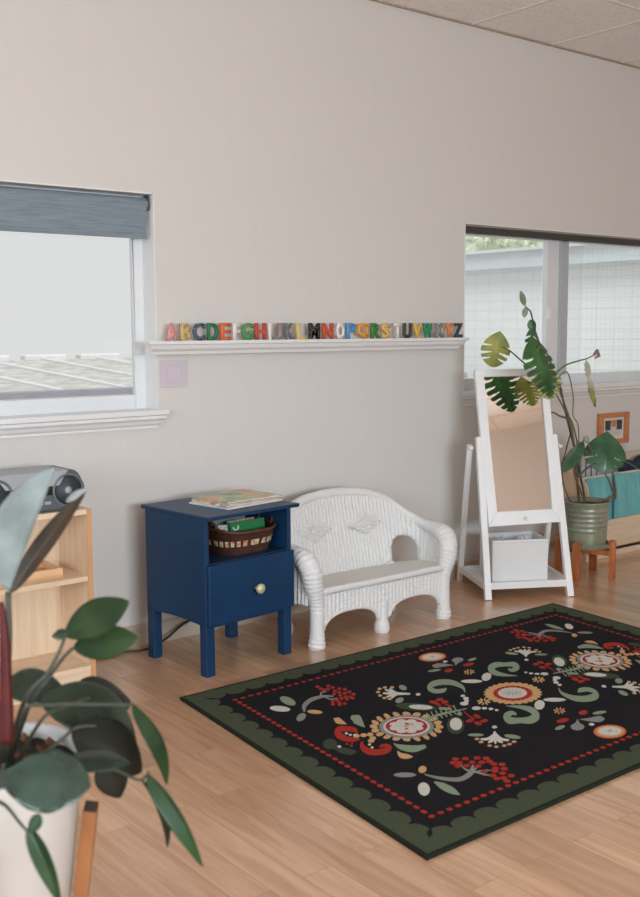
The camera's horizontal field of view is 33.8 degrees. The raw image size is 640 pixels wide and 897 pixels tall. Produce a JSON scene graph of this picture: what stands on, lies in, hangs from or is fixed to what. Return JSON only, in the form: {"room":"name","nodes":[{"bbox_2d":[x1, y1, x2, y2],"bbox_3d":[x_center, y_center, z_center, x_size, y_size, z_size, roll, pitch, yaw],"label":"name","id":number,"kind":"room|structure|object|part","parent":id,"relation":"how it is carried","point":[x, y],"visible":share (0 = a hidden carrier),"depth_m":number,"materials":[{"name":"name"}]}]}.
{"room":"preschool classroom","nodes":[
{"label":"preschool classroom","id":0,"kind":"room"},
{"bbox_2d":[0,0,639,626],"bbox_3d":[-0.913,-0.580,4.617,10.800,3.133,0.220,-5,8,-38],"label":"wall","id":1,"kind":"structure","parent":0,"point":[303,162],"depth_m":5.10,"materials":[{"name":"beige paint"}]},
{"bbox_2d":[0,180,168,437],"bbox_3d":[-1.339,-0.555,4.217,1.535,1.024,0.232,-5,8,-38],"label":"window","id":2,"kind":"structure","parent":1,"relation":"in","point":[139,410],"depth_m":4.59,"materials":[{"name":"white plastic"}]},
{"bbox_2d":[0,186,149,238],"bbox_3d":[-1.312,-0.960,4.166,1.433,0.194,0.066,-5,8,-38],"label":"roller blind","id":3,"kind":"object","parent":2,"relation":"attached to","point":[31,210],"visible":1,"depth_m":4.36,"materials":[{"name":"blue fabric"}]},
{"bbox_3d":[-1.311,-0.082,4.238,1.535,0.080,0.152,-5,8,-38],"label":"sill","id":4,"kind":"part","parent":2,"relation":"part of","materials":[{"name":"white paint"}]},
{"bbox_2d":[160,360,186,387],"bbox_3d":[-0.653,-0.333,4.708,0.137,0.121,0.004,-5,8,-38],"label":"paper card","id":5,"kind":"object","parent":1,"relation":"attached to","point":[173,373],"visible":1,"depth_m":4.71,"materials":[{"name":"pink paper"}]},
{"bbox_2d":[145,338,468,354],"bbox_3d":[0.008,-0.505,5.161,1.978,0.060,0.102,-5,8,-38],"label":"ledge","id":6,"kind":"object","parent":1,"relation":"attached to","point":[289,345],"visible":0.96,"depth_m":5.02,"materials":[{"name":"white paint"}]},
{"bbox_2d":[165,323,177,340],"bbox_3d":[-0.652,-0.512,4.622,0.059,0.078,0.013,-5,8,-38],"label":"alphabet letter","id":7,"kind":"object","parent":6,"relation":"on","point":[171,331],"visible":1,"depth_m":4.62,"materials":[{"name":"pink paint"}]},
{"bbox_2d":[179,323,190,340],"bbox_3d":[-0.597,-0.517,4.666,0.052,0.078,0.013,-5,8,-38],"label":"alphabet letter","id":8,"kind":"object","parent":6,"relation":"on","point":[182,331],"visible":1,"depth_m":4.66,"materials":[{"name":"yellow paint"}]},
{"bbox_2d":[192,323,205,340],"bbox_3d":[-0.541,-0.522,4.710,0.061,0.078,0.013,-5,8,-38],"label":"alphabet letter","id":9,"kind":"object","parent":6,"relation":"on","point":[196,326],"visible":1,"depth_m":4.70,"materials":[{"name":"blue paint"}]},
{"bbox_2d":[206,323,218,339],"bbox_3d":[-0.485,-0.527,4.755,0.058,0.078,0.013,-5,8,-38],"label":"alphabet letter","id":10,"kind":"object","parent":6,"relation":"on","point":[208,325],"visible":1,"depth_m":4.74,"materials":[{"name":"green paint"}]},
{"bbox_2d":[219,323,230,339],"bbox_3d":[-0.431,-0.532,4.798,0.055,0.078,0.013,-5,8,-38],"label":"alphabet letter","id":11,"kind":"object","parent":6,"relation":"on","point":[222,331],"visible":0.95,"depth_m":4.79,"materials":[{"name":"orange paint"}]},
{"bbox_2d":[232,323,240,339],"bbox_3d":[-0.384,-0.537,4.835,0.039,0.078,0.013,-5,8,-38],"label":"alphabet letter","id":12,"kind":"object","parent":6,"relation":"on","point":[234,325],"visible":0.91,"depth_m":4.82,"materials":[{"name":"white paint"}]},
{"bbox_2d":[241,323,253,339],"bbox_3d":[-0.335,-0.542,4.875,0.064,0.078,0.013,-5,8,-38],"label":"alphabet letter","id":13,"kind":"object","parent":6,"relation":"on","point":[243,330],"visible":1,"depth_m":4.87,"materials":[{"name":"green paint"}]},
{"bbox_2d":[254,323,266,339],"bbox_3d":[-0.279,-0.547,4.919,0.063,0.078,0.013,-5,8,-38],"label":"alphabet letter","id":14,"kind":"object","parent":6,"relation":"on","point":[263,331],"visible":1,"depth_m":4.92,"materials":[{"name":"red paint"}]},
{"bbox_2d":[267,323,271,339],"bbox_3d":[-0.237,-0.551,4.952,0.016,0.078,0.013,-5,8,-38],"label":"alphabet letter","id":15,"kind":"object","parent":6,"relation":"on","point":[269,325],"visible":1,"depth_m":4.95,"materials":[{"name":"white paint"}]},
{"bbox_2d":[273,323,283,339],"bbox_3d":[-0.197,-0.555,4.984,0.059,0.078,0.013,-5,8,-38],"label":"alphabet letter","id":16,"kind":"object","parent":6,"relation":"on","point":[280,326],"visible":1,"depth_m":4.98,"materials":[{"name":"grey paint"}]},
{"bbox_2d":[284,323,293,339],"bbox_3d":[-0.147,-0.559,5.024,0.050,0.078,0.013,-5,8,-38],"label":"alphabet letter","id":17,"kind":"object","parent":6,"relation":"on","point":[287,326],"visible":1,"depth_m":5.01,"materials":[{"name":"grey paint"}]},
{"bbox_2d":[295,323,306,338],"bbox_3d":[-0.091,-0.565,5.069,0.058,0.078,0.013,-5,8,-38],"label":"alphabet letter","id":18,"kind":"object","parent":6,"relation":"on","point":[297,325],"visible":0.92,"depth_m":5.05,"materials":[{"name":"yellow paint"}]},
{"bbox_2d":[308,323,319,338],"bbox_3d":[-0.028,-0.571,5.119,0.066,0.078,0.013,-5,8,-38],"label":"alphabet letter","id":19,"kind":"object","parent":6,"relation":"on","point":[312,330],"visible":0.9,"depth_m":5.11,"materials":[{"name":"black paint"}]},
{"bbox_2d":[321,323,333,338],"bbox_3d":[0.037,-0.577,5.171,0.066,0.078,0.013,-5,8,-38],"label":"alphabet letter","id":20,"kind":"object","parent":6,"relation":"on","point":[324,329],"visible":0.91,"depth_m":5.16,"materials":[{"name":"paint"}]},
{"bbox_2d":[335,323,344,338],"bbox_3d":[0.100,-0.583,5.221,0.050,0.078,0.013,-5,8,-38],"label":"alphabet letter","id":21,"kind":"object","parent":6,"relation":"on","point":[338,325],"visible":1,"depth_m":5.21,"materials":[{"name":"white paint"}]},
{"bbox_2d":[345,323,355,338],"bbox_3d":[0.153,-0.588,5.264,0.059,0.078,0.013,-5,8,-38],"label":"alphabet letter","id":22,"kind":"object","parent":6,"relation":"on","point":[348,330],"visible":1,"depth_m":5.25,"materials":[{"name":"blue wood"}]},
{"bbox_2d":[357,323,368,338],"bbox_3d":[0.217,-0.594,5.314,0.073,0.078,0.013,-5,8,-38],"label":"alphabet letter","id":23,"kind":"object","parent":6,"relation":"on","point":[360,325],"visible":1,"depth_m":5.31,"materials":[{"name":"orange paint"}]},
{"bbox_2d":[370,323,379,337],"bbox_3d":[0.283,-0.600,5.367,0.060,0.078,0.013,-5,8,-38],"label":"alphabet letter","id":24,"kind":"object","parent":6,"relation":"on","point":[373,326],"visible":1,"depth_m":5.35,"materials":[{"name":"green paint"}]},
{"bbox_2d":[381,323,390,337],"bbox_3d":[0.337,-0.605,5.410,0.058,0.078,0.013,-5,8,-38],"label":"alphabet letter","id":25,"kind":"object","parent":6,"relation":"on","point":[384,325],"visible":1,"depth_m":5.40,"materials":[{"name":"yellow paint"}]},
{"bbox_2d":[393,323,401,337],"bbox_3d":[0.402,-0.611,5.462,0.050,0.078,0.013,-5,8,-38],"label":"alphabet letter","id":26,"kind":"object","parent":6,"relation":"on","point":[397,325],"visible":0.92,"depth_m":5.46,"materials":[{"name":"white paint"}]},
{"bbox_2d":[402,323,411,337],"bbox_3d":[0.456,-0.616,5.505,0.060,0.078,0.013,-5,8,-38],"label":"alphabet letter","id":27,"kind":"object","parent":6,"relation":"on","point":[405,335],"visible":0.98,"depth_m":5.50,"materials":[{"name":"black paint"}]},
{"bbox_2d":[412,323,421,337],"bbox_3d":[0.512,-0.622,5.549,0.066,0.078,0.013,-5,8,-38],"label":"alphabet letter","id":28,"kind":"object","parent":6,"relation":"on","point":[416,329],"visible":1,"depth_m":5.55,"materials":[{"name":"yellow paint"}]},
{"bbox_2d":[422,323,432,337],"bbox_3d":[0.571,-0.627,5.597,0.065,0.078,0.013,-5,8,-38],"label":"alphabet letter","id":29,"kind":"object","parent":6,"relation":"on","point":[427,328],"visible":1,"depth_m":5.59,"materials":[{"name":"green paint"}]},
{"bbox_2d":[433,323,443,337],"bbox_3d":[0.637,-0.633,5.649,0.074,0.078,0.013,-5,8,-38],"label":"alphabet letter","id":30,"kind":"object","parent":6,"relation":"on","point":[438,327],"visible":1,"depth_m":5.64,"materials":[{"name":"grey paint"}]},
{"bbox_2d":[444,323,453,337],"bbox_3d":[0.697,-0.639,5.697,0.064,0.078,0.013,-5,8,-38],"label":"alphabet letter","id":31,"kind":"object","parent":6,"relation":"on","point":[448,326],"visible":1,"depth_m":5.69,"materials":[{"name":"orange paint"}]},
{"bbox_2d":[453,323,462,337],"bbox_3d":[0.753,-0.644,5.742,0.064,0.078,0.013,-5,8,-38],"label":"alphabet letter","id":32,"kind":"object","parent":6,"relation":"on","point":[459,325],"visible":1,"depth_m":5.74,"materials":[{"name":"grey paint"}]},
{"bbox_2d":[123,541,554,648],"bbox_3d":[-0.833,0.837,4.685,10.400,0.100,0.012,-5,8,-38],"label":"baseboard","id":33,"kind":"structure","parent":1,"relation":"attached to","point":[169,625],"depth_m":4.86,"materials":[{"name":"beige wood"}]},
{"bbox_2d":[370,0,639,68],"bbox_3d":[-0.845,-2.124,4.349,10.400,0.006,0.022,-5,8,-38],"label":"trim","id":34,"kind":"structure","parent":1,"relation":"attached to","point":[377,1],"depth_m":5.81,"materials":[{"name":"metal"}]},
{"bbox_2d":[379,0,639,62],"bbox_3d":[1.429,-1.820,1.530,10.400,0.004,7.290,-5,8,-38],"label":"grid","id":35,"kind":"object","parent":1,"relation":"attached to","point":[546,1],"depth_m":5.57,"materials":[{"name":"metal"}]},
{"bbox_2d":[463,222,639,405],"bbox_3d":[1.709,-0.837,6.645,2.551,1.013,0.232,-5,8,-38],"label":"window","id":36,"kind":"structure","parent":1,"relation":"in","point":[555,252],"depth_m":6.50,"materials":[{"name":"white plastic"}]},
{"bbox_3d":[1.736,-0.370,6.666,2.551,0.080,0.152,-5,8,-38],"label":"sill","id":37,"kind":"part","parent":36,"relation":"part of","materials":[{"name":"white paint"}]},
{"bbox_2d":[466,224,639,246],"bbox_3d":[1.725,-1.306,6.572,2.428,0.045,0.067,-5,8,-38],"label":"roller blind","id":38,"kind":"object","parent":36,"relation":"attached to","point":[470,228],"visible":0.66,"depth_m":6.24,"materials":[{"name":"fabric"}]},
{"bbox_2d":[597,411,629,442],"bbox_3d":[1.883,-0.130,6.765,0.319,0.201,0.022,-5,8,-38],"label":"framed picture","id":39,"kind":"object","parent":1,"relation":"attached to","point":[616,424],"visible":0.77,"depth_m":6.78,"materials":[{"name":"orange wood"}]},
{"bbox_3d":[1.778,-0.120,6.681,0.050,0.199,0.022,-5,8,-38],"label":"frame rail","id":40,"kind":"part","parent":39,"relation":"part of","materials":[{"name":"orange wood"}]},
{"bbox_2d":[605,419,621,434],"bbox_3d":[1.885,-0.133,6.764,0.177,0.098,0.002,-5,8,-38],"label":"print","id":41,"kind":"object","parent":39,"relation":"on","point":[613,426],"depth_m":6.76},
{"bbox_3d":[1.883,-0.214,6.755,0.316,0.031,0.022,-5,8,-38],"label":"frame rail","id":42,"kind":"part","parent":39,"relation":"part of","materials":[{"name":"orange wood"}]},
{"bbox_3d":[1.884,-0.045,6.774,0.316,0.031,0.022,-5,8,-38],"label":"frame rail","id":43,"kind":"part","parent":39,"relation":"part of","materials":[{"name":"orange wood"}]},
{"bbox_3d":[1.988,-0.140,6.848,0.050,0.199,0.022,-5,8,-38],"label":"frame rail","id":44,"kind":"part","parent":39,"relation":"part of","materials":[{"name":"orange wood"}]},
{"bbox_2d":[13,542,639,896],"bbox_3d":[1.445,1.232,1.873,10.400,0.080,7.290,-5,8,-38],"label":"floor","id":45,"kind":"structure","parent":0,"point":[258,829],"depth_m":3.05,"materials":[{"name":"brown wood"}]},
{"bbox_2d":[0,505,95,704],"bbox_3d":[-1.353,0.614,3.938,0.974,0.716,0.273,-5,8,-38],"label":"shelving unit","id":46,"kind":"object","parent":45,"relation":"on","point":[40,608],"visible":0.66,"depth_m":4.22,"materials":[{"name":"brown wood"}]},
{"bbox_3d":[-1.434,0.613,4.040,0.934,0.695,0.012,-5,8,-38],"label":"panel","id":47,"kind":"part","parent":46,"relation":"part of","materials":[{"name":"brown wood"}]},
{"bbox_2d":[0,560,62,586],"bbox_3d":[-1.188,0.487,4.071,0.335,0.036,0.180,-5,8,-38],"label":"wooden tray","id":48,"kind":"object","parent":46,"relation":"on","point":[46,570],"visible":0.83,"depth_m":4.08,"materials":[{"name":"brown wood"}]},
{"bbox_2d":[0,465,84,512],"bbox_3d":[-1.137,0.161,4.032,0.423,0.156,0.201,-5,8,-38],"label":"boombox","id":49,"kind":"object","parent":46,"relation":"on","point":[65,481],"visible":0.47,"depth_m":4.02,"materials":[{"name":"grey plastic"}]},
{"bbox_3d":[-1.351,0.532,3.926,0.934,0.020,0.255,-5,8,-38],"label":"shelf","id":50,"kind":"part","parent":46,"relation":"part of","materials":[{"name":"brown wood"}]},
{"bbox_3d":[-1.348,0.888,3.965,0.934,0.020,0.258,-5,8,-38],"label":"shelf","id":51,"kind":"part","parent":46,"relation":"part of","materials":[{"name":"brown wood"}]},
{"bbox_3d":[-1.355,0.268,3.899,0.934,0.021,0.272,-5,8,-38],"label":"panel","id":52,"kind":"part","parent":46,"relation":"part of","materials":[{"name":"brown wood"}]},
{"bbox_3d":[-0.981,0.579,4.235,0.020,0.716,0.270,-5,8,-38],"label":"panel","id":53,"kind":"part","parent":46,"relation":"part of","materials":[{"name":"brown wood"}]},
{"bbox_2d":[73,800,98,896],"bbox_3d":[-0.603,0.930,1.993,0.293,0.517,0.293,5,8,39],"label":"plant stand","id":54,"kind":"object","parent":45,"relation":"on","point":[90,811],"visible":0.41,"depth_m":1.97,"materials":[{"name":"brown wood"}]},
{"bbox_3d":[-0.431,0.673,1.982,0.024,0.006,0.042,-1,6,-6],"label":"leg","id":55,"kind":"part","parent":54,"relation":"part of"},
{"bbox_2d":[0,467,202,896],"bbox_3d":[-0.483,0.473,1.889,0.454,0.886,0.565,-5,8,-38],"label":"rubber plant","id":56,"kind":"object","parent":54,"relation":"on","point":[45,768],"visible":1,"depth_m":1.86,"materials":[{"name":"green plant"}]},
{"bbox_3d":[-0.604,0.737,1.972,0.334,0.343,0.334,-5,8,-38],"label":"pot","id":57,"kind":"part","parent":56,"relation":"part of","materials":[{"name":"white ceramic"}]},
{"bbox_2d":[123,620,189,652],"bbox_3d":[-0.649,0.831,4.767,1.113,0.090,0.070,-6,8,-40],"label":"power cable","id":58,"kind":"object","parent":45,"relation":"on","point":[187,621],"visible":0.29,"depth_m":4.71,"materials":[{"name":"black plastic"}]},
{"bbox_2d":[141,498,298,677],"bbox_3d":[-0.416,0.568,4.537,0.498,0.664,0.491,-7,9,-44],"label":"nightstand","id":59,"kind":"object","parent":45,"relation":"on","point":[188,581],"visible":0.98,"depth_m":4.38,"materials":[{"name":"blue paint"}]},
{"bbox_3d":[-0.712,0.787,4.545,0.044,0.230,0.044,-7,9,-44],"label":"leg","id":60,"kind":"part","parent":59,"relation":"part of","materials":[{"name":"blue paint"}]},
{"bbox_3d":[-0.595,0.490,4.374,0.020,0.440,0.406,-7,9,-44],"label":"panel","id":61,"kind":"part","parent":59,"relation":"part of","materials":[{"name":"blue paint"}]},
{"bbox_3d":[-0.458,0.814,4.289,0.044,0.230,0.044,-7,9,-44],"label":"leg","id":62,"kind":"part","parent":59,"relation":"part of","materials":[{"name":"blue paint"}]},
{"bbox_3d":[-0.409,0.752,4.843,0.044,0.230,0.044,-7,9,-44],"label":"leg","id":63,"kind":"part","parent":59,"relation":"part of","materials":[{"name":"blue paint"}]},
{"bbox_2d":[189,499,281,509],"bbox_3d":[-0.361,0.228,4.552,0.245,0.007,0.325,6,9,42],"label":"picture book","id":64,"kind":"object","parent":59,"relation":"on","point":[192,502],"visible":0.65,"depth_m":4.45,"materials":[{"name":"white paper"}]},
{"bbox_2d":[192,497,282,506],"bbox_3d":[-0.356,0.219,4.564,0.315,0.006,0.240,-6,9,-43],"label":"picture book","id":65,"kind":"object","parent":64,"relation":"on","point":[279,497],"visible":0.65,"depth_m":4.47,"materials":[{"name":"white paper"}]},
{"bbox_2d":[192,495,282,505],"bbox_3d":[-0.356,0.213,4.570,0.240,0.005,0.315,6,9,43],"label":"picture book","id":66,"kind":"object","parent":65,"relation":"on","point":[280,495],"visible":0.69,"depth_m":4.47,"materials":[{"name":"white paper"}]},
{"bbox_2d":[190,489,279,503],"bbox_3d":[-0.366,0.206,4.573,0.300,0.006,0.250,-7,9,-44],"label":"picture book","id":67,"kind":"object","parent":66,"relation":"on","point":[239,495],"visible":1,"depth_m":4.55,"materials":[{"name":"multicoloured paper"}]},
{"bbox_2d":[208,513,276,555],"bbox_3d":[-0.349,0.360,4.518,0.342,0.152,0.266,-7,9,-44],"label":"wicker basket","id":68,"kind":"object","parent":59,"relation":"on","point":[221,542],"visible":0.8,"depth_m":4.41,"materials":[{"name":"brown wicker"}]},
{"bbox_3d":[-0.458,0.323,4.405,0.033,0.051,0.111,-7,9,-44],"label":"handle","id":69,"kind":"part","parent":68,"relation":"part of","materials":[{"name":"brown wicker"}]},
{"bbox_2d":[214,524,228,530],"bbox_3d":[-0.413,0.376,4.450,0.064,0.106,0.026,-3,7,-22],"label":"book","id":70,"kind":"object","parent":68,"relation":"in","point":[221,527],"visible":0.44,"depth_m":4.45,"materials":[{"name":"white paper"}]},
{"bbox_2d":[210,516,244,527],"bbox_3d":[-0.396,0.351,4.555,0.025,0.136,0.190,6,9,44],"label":"book","id":71,"kind":"object","parent":68,"relation":"in","point":[223,521],"visible":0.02,"depth_m":4.53,"materials":[{"name":"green paper"}]},
{"bbox_2d":[226,517,253,524],"bbox_3d":[-0.337,0.362,4.528,0.028,0.118,0.150,6,9,43],"label":"book","id":72,"kind":"object","parent":68,"relation":"in","point":[249,518],"visible":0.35,"depth_m":4.52,"materials":[{"name":"white paper"}]},
{"bbox_2d":[228,517,264,531],"bbox_3d":[-0.308,0.362,4.504,0.190,0.112,0.036,-7,9,-44],"label":"book","id":73,"kind":"object","parent":68,"relation":"in","point":[258,523],"visible":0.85,"depth_m":4.50,"materials":[{"name":"green paper"}]},
{"bbox_3d":[-0.240,0.297,4.619,0.033,0.051,0.111,-7,9,-44],"label":"handle","id":74,"kind":"part","parent":68,"relation":"part of","materials":[{"name":"brown wicker"}]},
{"bbox_3d":[-0.302,0.699,4.422,0.430,0.028,0.018,-7,9,-44],"label":"rail","id":75,"kind":"part","parent":59,"relation":"part of","materials":[{"name":"blue paint"}]},
{"bbox_3d":[-0.284,0.577,4.396,0.467,0.248,0.020,-7,9,-44],"label":"drawer","id":76,"kind":"part","parent":59,"relation":"part of","materials":[{"name":"blue paint"}]},
{"bbox_3d":[-0.252,0.582,4.385,0.043,0.043,0.043,-7,9,-44],"label":"knob","id":77,"kind":"part","parent":59,"relation":"part of","materials":[{"name":"gold metal"}]},
{"bbox_3d":[-0.275,0.454,4.688,0.020,0.440,0.406,-7,9,-44],"label":"panel","id":78,"kind":"part","parent":59,"relation":"part of","materials":[{"name":"blue paint"}]},
{"bbox_3d":[-0.154,0.779,4.586,0.044,0.230,0.044,-7,9,-44],"label":"leg","id":79,"kind":"part","parent":59,"relation":"part of","materials":[{"name":"blue paint"}]},
{"bbox_2d":[291,487,457,650],"bbox_3d":[0.186,0.525,5.013,0.971,0.638,0.441,-5,8,-38],"label":"loveseat","id":80,"kind":"object","parent":45,"relation":"on","point":[342,538],"visible":0.84,"depth_m":5.07,"materials":[{"name":"white wicker"}]},
{"bbox_3d":[-0.160,0.735,4.890,0.074,0.250,0.074,-5,8,-38],"label":"leg","id":81,"kind":"part","parent":80,"relation":"part of","materials":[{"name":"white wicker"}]},
{"bbox_3d":[0.170,0.438,5.023,0.925,0.419,0.366,-5,8,-38],"label":"backrest","id":82,"kind":"part","parent":80,"relation":"part of","materials":[{"name":"white wicker"}]},
{"bbox_3d":[0.205,0.605,4.998,0.904,0.046,0.304,-5,8,-38],"label":"seat","id":83,"kind":"part","parent":80,"relation":"part of","materials":[{"name":"white wicker"}]},
{"bbox_3d":[0.288,0.780,4.915,0.074,0.150,0.074,-5,8,-38],"label":"leg","id":84,"kind":"part","parent":80,"relation":"part of","materials":[{"name":"white wicker"}]},
{"bbox_3d":[0.345,0.688,5.292,0.074,0.250,0.074,-5,8,-38],"label":"leg","id":85,"kind":"part","parent":80,"relation":"part of","materials":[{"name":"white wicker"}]},
{"bbox_2d":[180,603,639,860],"bbox_3d":[0.737,0.939,4.086,2.336,0.014,1.490,-5,8,-38],"label":"rug","id":86,"kind":"object","parent":45,"relation":"on","point":[444,741],"visible":1,"depth_m":3.78,"materials":[{"name":"black fabric"}]},
{"bbox_2d":[457,368,573,599],"bbox_3d":[1.048,0.169,5.668,0.536,1.196,0.467,-1,6,-9],"label":"stand","id":87,"kind":"object","parent":45,"relation":"on","point":[519,478],"visible":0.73,"depth_m":5.58,"materials":[{"name":"white wood"}]},
{"bbox_3d":[0.790,0.361,5.758,0.030,0.796,0.253,-1,6,-5],"label":"leg","id":88,"kind":"part","parent":87,"relation":"part of","materials":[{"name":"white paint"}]},
{"bbox_3d":[0.825,0.696,5.691,0.018,0.036,0.410,-1,6,-10],"label":"rail","id":89,"kind":"part","parent":87,"relation":"part of","materials":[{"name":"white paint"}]},
{"bbox_3d":[1.030,0.668,5.925,0.450,0.036,0.018,-1,6,-9],"label":"rail","id":90,"kind":"part","parent":87,"relation":"part of","materials":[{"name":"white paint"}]},
{"bbox_3d":[0.857,0.365,5.525,0.036,0.840,0.204,-1,7,-10],"label":"leg","id":91,"kind":"part","parent":87,"relation":"part of","materials":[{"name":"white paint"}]},
{"bbox_2d":[480,531,547,581],"bbox_3d":[1.043,0.582,5.684,0.309,0.225,0.224,-1,6,-9],"label":"storage bin","id":92,"kind":"object","parent":87,"relation":"on","point":[512,559],"visible":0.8,"depth_m":5.58,"materials":[{"name":"white plastic"}]},
{"bbox_2d":[496,534,507,539],"bbox_3d":[0.972,0.571,5.669,0.131,0.222,0.162,-1,6,-9],"label":"folded cloth","id":93,"kind":"object","parent":92,"relation":"in","point":[501,537],"visible":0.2,"depth_m":5.66,"materials":[{"name":"white fabric"}]},
{"bbox_2d":[517,533,531,539],"bbox_3d":[1.107,0.569,5.696,0.122,0.218,0.170,-1,6,-9],"label":"folded cloth","id":94,"kind":"object","parent":92,"relation":"in","point":[525,536],"visible":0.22,"depth_m":5.68,"materials":[{"name":"white fabric"}]},
{"bbox_2d":[468,569,560,579],"bbox_3d":[1.061,0.696,5.730,0.448,0.012,0.400,-1,6,-9],"label":"shelf","id":95,"kind":"object","parent":87,"relation":"attached to","point":[473,574],"depth_m":5.72,"materials":[{"name":"white wood"}]},
{"bbox_2d":[474,368,559,526],"bbox_3d":[1.047,-0.009,5.592,0.416,0.824,0.379,-5,8,-38],"label":"mirror","id":96,"kind":"object","parent":87,"relation":"attached to","point":[517,447],"depth_m":5.58,"materials":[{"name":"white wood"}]},
{"bbox_3d":[1.095,0.713,5.528,0.420,0.036,0.018,-1,6,-9],"label":"rail","id":97,"kind":"part","parent":87,"relation":"part of","materials":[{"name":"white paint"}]},
{"bbox_3d":[1.272,0.350,5.835,0.030,0.797,0.253,-1,6,-4],"label":"leg","id":98,"kind":"part","parent":87,"relation":"part of","materials":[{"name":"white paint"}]},
{"bbox_3d":[1.288,0.685,5.765,0.018,0.036,0.410,-1,6,-8],"label":"rail","id":99,"kind":"part","parent":87,"relation":"part of","materials":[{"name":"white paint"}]},
{"bbox_3d":[1.282,0.352,5.593,0.041,0.846,0.215,-3,7,-22],"label":"leg","id":100,"kind":"part","parent":87,"relation":"part of","materials":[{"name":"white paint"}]},
{"bbox_2d":[554,534,615,581],"bbox_3d":[1.512,0.615,6.009,0.270,0.223,0.270,-2,7,-14],"label":"plant stand","id":101,"kind":"object","parent":45,"relation":"on","point":[576,551],"visible":0.73,"depth_m":5.92,"materials":[{"name":"orange wood"}]},
{"bbox_3d":[1.377,0.607,6.090,0.030,0.223,0.042,4,7,31],"label":"leg","id":102,"kind":"part","parent":101,"relation":"part of","materials":[{"name":"orange wood"}]},
{"bbox_2d":[480,291,639,550],"bbox_3d":[1.448,-0.139,5.808,1.262,1.430,0.404,-5,8,-38],"label":"monstera plant","id":103,"kind":"object","parent":101,"relation":"on","point":[586,517],"visible":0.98,"depth_m":5.79,"materials":[{"name":"green plant"}]},
{"bbox_3d":[1.143,-0.583,5.515,0.156,0.289,0.017,-5,8,-34],"label":"stem","id":104,"kind":"part","parent":103,"relation":"part of","materials":[{"name":"green plant"}]},
{"bbox_3d":[1.284,-0.178,5.703,0.193,0.051,0.018,-6,9,-42],"label":"stem","id":105,"kind":"part","parent":103,"relation":"part of","materials":[{"name":"brown plant"}]},
{"bbox_3d":[1.377,-0.012,5.814,0.276,0.746,0.046,-5,8,-38],"label":"stem","id":106,"kind":"part","parent":103,"relation":"part of","materials":[{"name":"green plant"}]},
{"bbox_3d":[1.404,-0.466,5.746,0.290,0.100,0.020,-4,7,-30],"label":"stem","id":107,"kind":"part","parent":103,"relation":"part of","materials":[{"name":"green plant"}]},
{"bbox_3d":[1.441,0.074,5.858,0.187,0.565,0.061,-5,8,-38],"label":"stem","id":108,"kind":"part","parent":103,"relation":"part of","materials":[{"name":"green plant"}]},
{"bbox_3d":[1.511,0.417,5.987,0.266,0.251,0.266,-5,8,-38],"label":"pot","id":109,"kind":"part","parent":103,"relation":"part of","materials":[{"name":"green metal"}]},
{"bbox_3d":[1.430,0.630,5.875,0.042,0.223,0.030,4,7,31],"label":"leg","id":110,"kind":"part","parent":101,"relation":"part of","materials":[{"name":"orange wood"}]},
{"bbox_3d":[1.593,0.600,6.142,0.042,0.223,0.030,4,7,31],"label":"leg","id":111,"kind":"part","parent":101,"relation":"part of","materials":[{"name":"orange wood"}]},
{"bbox_3d":[1.646,0.623,5.928,0.030,0.223,0.042,4,7,31],"label":"leg","id":112,"kind":"part","parent":101,"relation":"part of","materials":[{"name":"orange wood"}]},
{"bbox_2d":[562,451,639,561],"bbox_3d":[2.037,0.325,6.793,1.263,0.618,0.190,-5,8,-38],"label":"shelf","id":113,"kind":"object","parent":45,"relation":"on","point":[623,526],"visible":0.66,"depth_m":6.56,"materials":[{"name":"brown wood"}]},
{"bbox_3d":[1.552,0.371,6.406,0.018,0.618,0.190,-5,8,-38],"label":"panel","id":114,"kind":"part","parent":113,"relation":"part of","materials":[{"name":"brown wood"}]},
{"bbox_2d":[580,459,601,481],"bbox_3d":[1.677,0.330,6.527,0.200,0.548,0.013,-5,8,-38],"label":"picture book","id":115,"kind":"object","parent":113,"relation":"on","point":[589,472],"visible":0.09,"depth_m":6.47,"materials":[{"name":"white paper"}]},
{"bbox_3d":[1.987,0.295,6.852,1.227,0.542,0.014,-5,8,-38],"label":"panel","id":116,"kind":"part","parent":113,"relation":"part of","materials":[{"name":"brown wood"}]},
{"bbox_2d":[617,455,639,471],"bbox_3d":[2.033,0.097,6.760,0.372,0.110,0.092,-5,8,-38],"label":"fabric bundle","id":117,"kind":"object","parent":113,"relation":"on","point":[636,462],"visible":0.71,"depth_m":6.66,"materials":[{"name":"fabric"}]},
{"bbox_2d":[385,0,639,66],"bbox_3d":[1.429,-1.882,1.524,10.800,0.120,7.690,-5,8,-38],"label":"ceiling","id":118,"kind":"structure","parent":0,"point":[555,21],"depth_m":5.58,"materials":[{"name":"tile"}]},
{"label":"outside","id":119,"kind":"structure","parent":0,"visible":0},
{"bbox_3d":[-4.015,0.003,16.303,38.000,0.200,21.690,-5,8,-38],"label":"ground","id":120,"kind":"structure","parent":119,"visible":0},
{"bbox_2d":[0,353,466,399],"bbox_3d":[-2.996,0.116,8.582,10.024,1.686,1.960,-5,8,-38],"label":"deck","id":121,"kind":"structure","parent":120,"relation":"on","point":[41,375],"depth_m":8.95,"materials":[{"name":"wood"}]},
{"bbox_2d":[465,236,542,251],"bbox_3d":[1.964,-1.949,15.822,3.111,3.726,3.069,-5,8,-38],"label":"leafy tree","id":122,"kind":"object","parent":120,"relation":"on","point":[482,243],"visible":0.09,"depth_m":15.02,"materials":[{"name":"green plant"}]},
{"bbox_2d":[464,244,639,377],"bbox_3d":[1.132,-0.962,12.416,0.460,2.532,9.000,-5,8,-38],"label":"building","id":123,"kind":"structure","parent":120,"relation":"on","point":[604,281],"depth_m":10.51,"materials":[{"name":"white"}]}
]}

